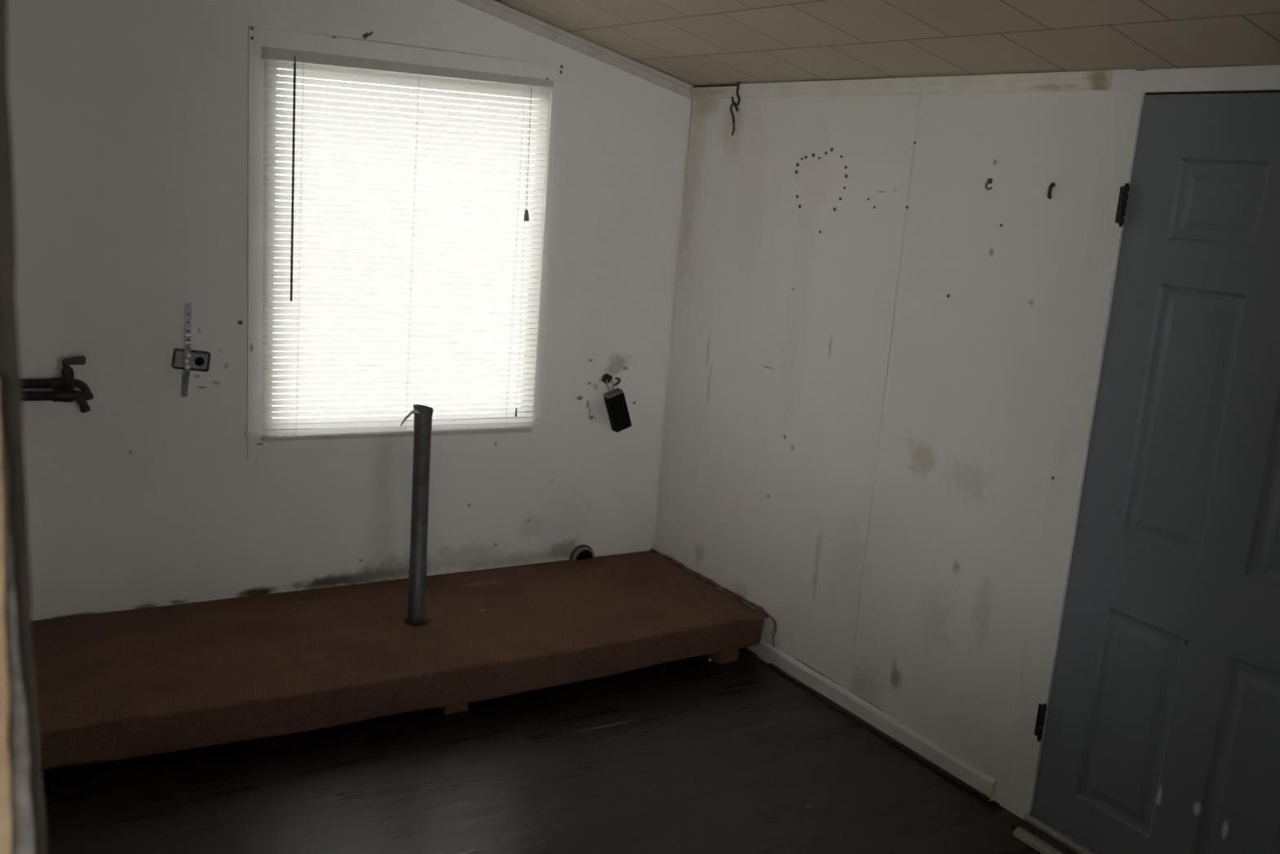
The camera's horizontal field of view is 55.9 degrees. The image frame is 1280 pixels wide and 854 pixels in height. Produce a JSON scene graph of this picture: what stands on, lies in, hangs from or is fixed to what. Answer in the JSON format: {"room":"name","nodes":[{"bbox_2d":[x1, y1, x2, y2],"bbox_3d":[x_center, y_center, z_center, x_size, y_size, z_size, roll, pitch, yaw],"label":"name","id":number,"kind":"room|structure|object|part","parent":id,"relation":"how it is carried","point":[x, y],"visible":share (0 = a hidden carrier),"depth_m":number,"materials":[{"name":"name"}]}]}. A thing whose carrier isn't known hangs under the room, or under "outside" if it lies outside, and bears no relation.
{"room":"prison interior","nodes":[
{"label":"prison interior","id":0,"kind":"room"},
{"bbox_2d":[6,0,693,620],"bbox_3d":[-3.006,-1.069,2.931,7.750,3.927,0.158,-3,14,-32],"label":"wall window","id":1,"kind":"structure","parent":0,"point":[128,118],"depth_m":4.09,"materials":[{"name":"paint"}]},
{"bbox_2d":[171,302,210,396],"bbox_3d":[-1.489,-0.253,4.005,0.121,0.314,0.028,-3,14,-32],"label":"junction box","id":2,"kind":"object","parent":1,"relation":"attached to","point":[186,359],"visible":1,"depth_m":4.00,"materials":[{"name":"metal"}]},
{"bbox_3d":[-1.492,-0.222,4.013,0.108,0.064,0.004,-3,14,-32],"label":"plate","id":3,"kind":"part","parent":2,"relation":"part of","materials":[{"name":"metal"}]},
{"bbox_2d":[244,26,562,461],"bbox_3d":[-0.860,-0.622,4.378,1.153,1.448,0.187,-3,14,-32],"label":"window","id":4,"kind":"structure","parent":1,"relation":"attached to","point":[257,449],"depth_m":4.22,"materials":[{"name":"paint"}]},
{"bbox_3d":[-1.284,-0.594,4.052,0.074,1.255,0.016,-3,14,-32],"label":"casing","id":5,"kind":"part","parent":4,"relation":"part of","materials":[{"name":"paint"}]},
{"bbox_3d":[-0.889,-0.002,4.479,1.142,0.020,0.074,-3,14,-32],"label":"sill","id":6,"kind":"part","parent":4,"relation":"part of","materials":[{"name":"paint"}]},
{"bbox_3d":[-0.779,-1.273,4.194,1.141,0.090,0.017,-3,14,-32],"label":"head casing","id":7,"kind":"part","parent":4,"relation":"part of","materials":[{"name":"paint"}]},
{"bbox_3d":[-0.361,-0.640,4.620,0.038,1.255,0.016,-3,14,-32],"label":"casing","id":8,"kind":"part","parent":4,"relation":"part of","materials":[{"name":"paint"}]},
{"bbox_2d":[261,46,553,441],"bbox_3d":[-0.816,-0.605,4.293,1.051,1.324,0.044,-3,14,-32],"label":"window blind","id":9,"kind":"object","parent":1,"relation":"attached to","point":[458,346],"visible":1,"depth_m":4.26,"materials":[{"name":"white plastic"}]},
{"bbox_3d":[-1.151,-0.582,4.082,0.001,1.254,0.001,-3,14,-32],"label":"ladder cord","id":10,"kind":"part","parent":9,"relation":"part of","materials":[{"name":"white fabric"}]},
{"bbox_3d":[-0.864,0.026,4.428,1.035,0.030,0.022,-3,14,-32],"label":"rail","id":11,"kind":"part","parent":9,"relation":"part of","materials":[{"name":"white plastic"}]},
{"bbox_3d":[-0.811,-0.599,4.292,0.001,1.254,0.001,-3,14,-32],"label":"ladder cord","id":12,"kind":"part","parent":9,"relation":"part of","materials":[{"name":"white fabric"}]},
{"bbox_3d":[-0.466,-0.616,4.504,0.001,1.254,0.001,-3,14,-32],"label":"ladder cord","id":13,"kind":"part","parent":9,"relation":"part of","materials":[{"name":"white fabric"}]},
{"bbox_3d":[-0.439,-0.653,4.508,0.025,1.195,0.002,-1,13,-24],"label":"lift cord","id":14,"kind":"part","parent":9,"relation":"part of","materials":[{"name":"white fabric"}]},
{"bbox_3d":[-0.409,-1.019,4.430,0.010,0.445,0.005,7,12,12],"label":"lift cord","id":15,"kind":"part","parent":9,"relation":"part of","materials":[{"name":"white fabric"}]},
{"bbox_2d":[569,544,595,560],"bbox_3d":[-0.234,0.517,4.992,0.112,0.056,0.026,-3,14,-32],"label":"pipe stub","id":16,"kind":"object","parent":1,"relation":"attached to","point":[582,551],"visible":1,"depth_m":4.98,"materials":[{"name":"grey plastic"}]},
{"bbox_2d":[601,373,631,432],"bbox_3d":[-0.094,-0.098,4.902,0.127,0.235,0.058,-3,14,-32],"label":"box","id":17,"kind":"object","parent":1,"relation":"attached to","point":[615,400],"visible":1,"depth_m":4.88,"materials":[{"name":"black plastic"}]},
{"bbox_3d":[-0.090,-0.062,4.905,0.120,0.165,0.042,-3,14,-32],"label":"casing","id":18,"kind":"part","parent":17,"relation":"part of","materials":[{"name":"black plastic"}]},
{"bbox_2d":[362,31,373,39],"bbox_3d":[-0.921,-1.325,4.081,0.028,0.026,0.032,-3,14,-32],"label":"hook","id":19,"kind":"object","parent":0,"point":[366,35],"visible":1,"depth_m":4.09,"materials":[{"name":"black metal"}]},
{"bbox_3d":[-0.931,-1.327,4.093,0.025,0.023,0.003,-3,14,-32],"label":"plate","id":20,"kind":"part","parent":19,"relation":"part of","materials":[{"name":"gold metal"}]},
{"bbox_2d":[41,647,1041,853],"bbox_3d":[-0.831,1.881,-0.456,7.950,0.120,9.300,-3,14,-32],"label":"floor","id":21,"kind":"structure","parent":0,"point":[698,754],"depth_m":3.49,"materials":[{"name":"brown wood"}]},
{"bbox_2d":[31,548,776,769],"bbox_3d":[-0.860,0.755,4.144,2.676,0.200,0.873,-3,14,-32],"label":"platform","id":22,"kind":"object","parent":21,"relation":"on","point":[111,686],"visible":0.98,"depth_m":3.95,"materials":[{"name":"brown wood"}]},
{"bbox_2d":[400,404,433,624],"bbox_3d":[-0.771,0.300,4.102,0.132,0.765,0.080,-3,14,-32],"label":"standpipe","id":23,"kind":"object","parent":22,"relation":"on","point":[423,415],"visible":1,"depth_m":4.09,"materials":[{"name":"grey metal"}]},
{"bbox_2d":[493,0,1279,85],"bbox_3d":[-0.606,-1.146,-1.095,8.023,1.957,9.300,-3,14,-32],"label":"ceiling","id":24,"kind":"structure","parent":0,"point":[694,42],"depth_m":3.36,"materials":[{"name":"tile"}]},
{"bbox_2d":[654,66,1279,803],"bbox_3d":[2.532,0.600,1.327,0.150,2.170,9.000,-3,14,-32],"label":"wall","id":25,"kind":"structure","parent":0,"point":[855,451],"depth_m":3.94,"materials":[{"name":"paint"}]},
{"bbox_2d":[729,81,740,136],"bbox_3d":[0.357,-1.196,4.531,0.019,0.201,0.059,-3,14,-32],"label":"wire hook","id":26,"kind":"object","parent":25,"relation":"hanging from","point":[734,104],"visible":1,"depth_m":4.53,"materials":[{"name":"metal"}]},
{"bbox_3d":[0.464,-0.191,4.484,0.006,2.110,1.279,-3,14,-32],"label":"wall panel","id":27,"kind":"part","parent":25,"relation":"part of","materials":[{"name":"paint"}]},
{"bbox_2d":[757,640,996,801],"bbox_3d":[0.749,0.963,4.083,0.028,0.073,1.163,-3,14,-32],"label":"baseboard","id":28,"kind":"structure","parent":25,"relation":"attached to","point":[966,775],"depth_m":3.99,"materials":[{"name":"paint"}]},
{"bbox_3d":[0.475,0.847,4.533,0.013,0.066,0.085,-3,14,-32],"label":"baseboard","id":29,"kind":"part","parent":28,"relation":"part of","materials":[{"name":"paint"}]},
{"bbox_2d":[689,71,1111,99],"bbox_3d":[0.715,-1.119,3.982,0.017,0.052,1.978,-3,14,-32],"label":"trim","id":30,"kind":"structure","parent":25,"relation":"attached to","point":[1089,80],"depth_m":3.72,"materials":[{"name":"white wood"}]},
{"bbox_2d":[985,177,992,190],"bbox_3d":[1.017,-0.709,3.521,0.020,0.035,0.020,-3,14,-32],"label":"wall hook","id":31,"kind":"object","parent":25,"relation":"attached to","point":[989,180],"visible":1,"depth_m":3.52,"materials":[{"name":"brown metal"}]},
{"bbox_3d":[1.017,-0.705,3.519,0.019,0.027,0.015,-3,14,-32],"label":"hook arm","id":32,"kind":"part","parent":31,"relation":"part of","materials":[{"name":"brown"}]},
{"bbox_3d":[1.023,-0.718,3.524,0.006,0.017,0.016,-3,14,-32],"label":"screw plate","id":33,"kind":"part","parent":31,"relation":"part of","materials":[{"name":"brown"}]},
{"bbox_3d":[0.997,0.028,3.636,0.006,2.110,0.768,-3,14,-32],"label":"wall panel","id":34,"kind":"part","parent":25,"relation":"part of","materials":[{"name":"paint"}]},
{"bbox_2d":[1047,182,1055,199],"bbox_3d":[1.136,-0.652,3.334,0.018,0.045,0.011,-3,14,-32],"label":"wall hook","id":35,"kind":"object","parent":25,"relation":"attached to","point":[1052,184],"visible":1,"depth_m":3.33,"materials":[{"name":"metal"}]},
{"bbox_2d":[1011,813,1099,853],"bbox_3d":[1.349,1.236,3.095,0.145,0.027,0.958,-3,14,-32],"label":"trim","id":36,"kind":"structure","parent":25,"relation":"attached to","point":[1034,831],"depth_m":3.39,"materials":[{"name":"grey wood"}]},
{"bbox_2d":[999,65,1279,819],"bbox_3d":[1.437,0.212,2.927,0.016,2.107,1.090,-3,14,-32],"label":"trim","id":37,"kind":"structure","parent":25,"relation":"attached to","point":[1128,88],"depth_m":3.28,"materials":[{"name":"white wood"}]},
{"bbox_3d":[1.184,0.108,3.334,0.012,2.105,0.109,-3,14,-32],"label":"casing","id":38,"kind":"part","parent":37,"relation":"part of","materials":[{"name":"white wood"}]},
{"bbox_3d":[1.538,-0.781,2.686,0.012,0.055,0.950,-3,14,-32],"label":"head casing","id":39,"kind":"part","parent":37,"relation":"part of","materials":[{"name":"white wood"}]},
{"bbox_2d":[1031,92,1279,853],"bbox_3d":[1.447,0.227,2.937,0.062,2.016,0.920,-3,14,-32],"label":"door","id":40,"kind":"structure","parent":25,"relation":"in","point":[1162,733],"depth_m":3.04,"materials":[{"name":"blue paint"}]},
{"bbox_3d":[1.301,0.782,3.211,0.010,0.558,0.238,-3,14,-32],"label":"panel","id":41,"kind":"part","parent":40,"relation":"part of","materials":[{"name":"blue paint"}]},
{"bbox_3d":[1.364,-0.016,3.045,0.010,0.663,0.238,-3,14,-32],"label":"panel","id":42,"kind":"part","parent":40,"relation":"part of","materials":[{"name":"blue paint"}]},
{"bbox_3d":[1.405,-0.546,2.934,0.010,0.200,0.238,-3,14,-32],"label":"panel","id":43,"kind":"part","parent":40,"relation":"part of","materials":[{"name":"blue paint"}]},
{"bbox_3d":[1.487,0.858,2.915,0.010,0.558,0.238,-3,14,-32],"label":"panel","id":44,"kind":"part","parent":40,"relation":"part of","materials":[{"name":"blue paint"}]},
{"bbox_3d":[1.550,0.060,2.748,0.010,0.663,0.238,-3,14,-32],"label":"panel","id":45,"kind":"part","parent":40,"relation":"part of","materials":[{"name":"blue paint"}]},
{"bbox_3d":[-1.332,-0.190,2.128,0.150,2.794,3.320,-3,14,-32],"label":"wall","id":46,"kind":"structure","parent":0,"visible":0},
{"bbox_2d":[0,0,47,853],"bbox_3d":[-0.452,0.193,0.748,0.170,2.744,0.043,-3,14,-32],"label":"trim","id":47,"kind":"structure","parent":46,"relation":"attached to","point":[22,806],"depth_m":0.75,"materials":[{"name":"grey wood"}]},
{"bbox_2d":[22,355,90,413],"bbox_3d":[-1.929,-0.124,3.674,0.468,0.180,0.044,-3,14,-32],"label":"water tap","id":48,"kind":"object","parent":46,"relation":"attached to","point":[68,393],"visible":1,"depth_m":3.75,"materials":[{"name":"metal"}]},
{"bbox_3d":[-1.783,-0.160,3.757,0.039,0.100,0.037,-3,14,-32],"label":"valve stem","id":49,"kind":"part","parent":48,"relation":"part of","materials":[{"name":"metal"}]},
{"bbox_2d":[52,389,88,408],"bbox_3d":[-1.782,-0.085,3.777,0.105,0.071,0.044,-3,14,-32],"label":"faucet","id":50,"kind":"object","parent":48,"relation":"on","point":[58,395],"depth_m":3.76,"materials":[{"name":"metal"}]},
{"bbox_3d":[-1.762,-0.207,3.758,0.066,0.026,0.025,-2,13,-28],"label":"lever","id":51,"kind":"part","parent":48,"relation":"part of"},
{"bbox_2d":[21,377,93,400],"bbox_3d":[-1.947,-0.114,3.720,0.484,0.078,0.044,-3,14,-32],"label":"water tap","id":52,"kind":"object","parent":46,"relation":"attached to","point":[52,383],"visible":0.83,"depth_m":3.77,"materials":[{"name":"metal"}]},
{"label":"outside","id":53,"kind":"structure","parent":0,"visible":0},
{"bbox_2d":[271,206,525,418],"bbox_3d":[-14.679,-2.980,19.303,50.000,0.100,39.840,-3,14,-32],"label":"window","id":54,"kind":"structure","parent":53,"point":[275,206],"depth_m":15.59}
]}

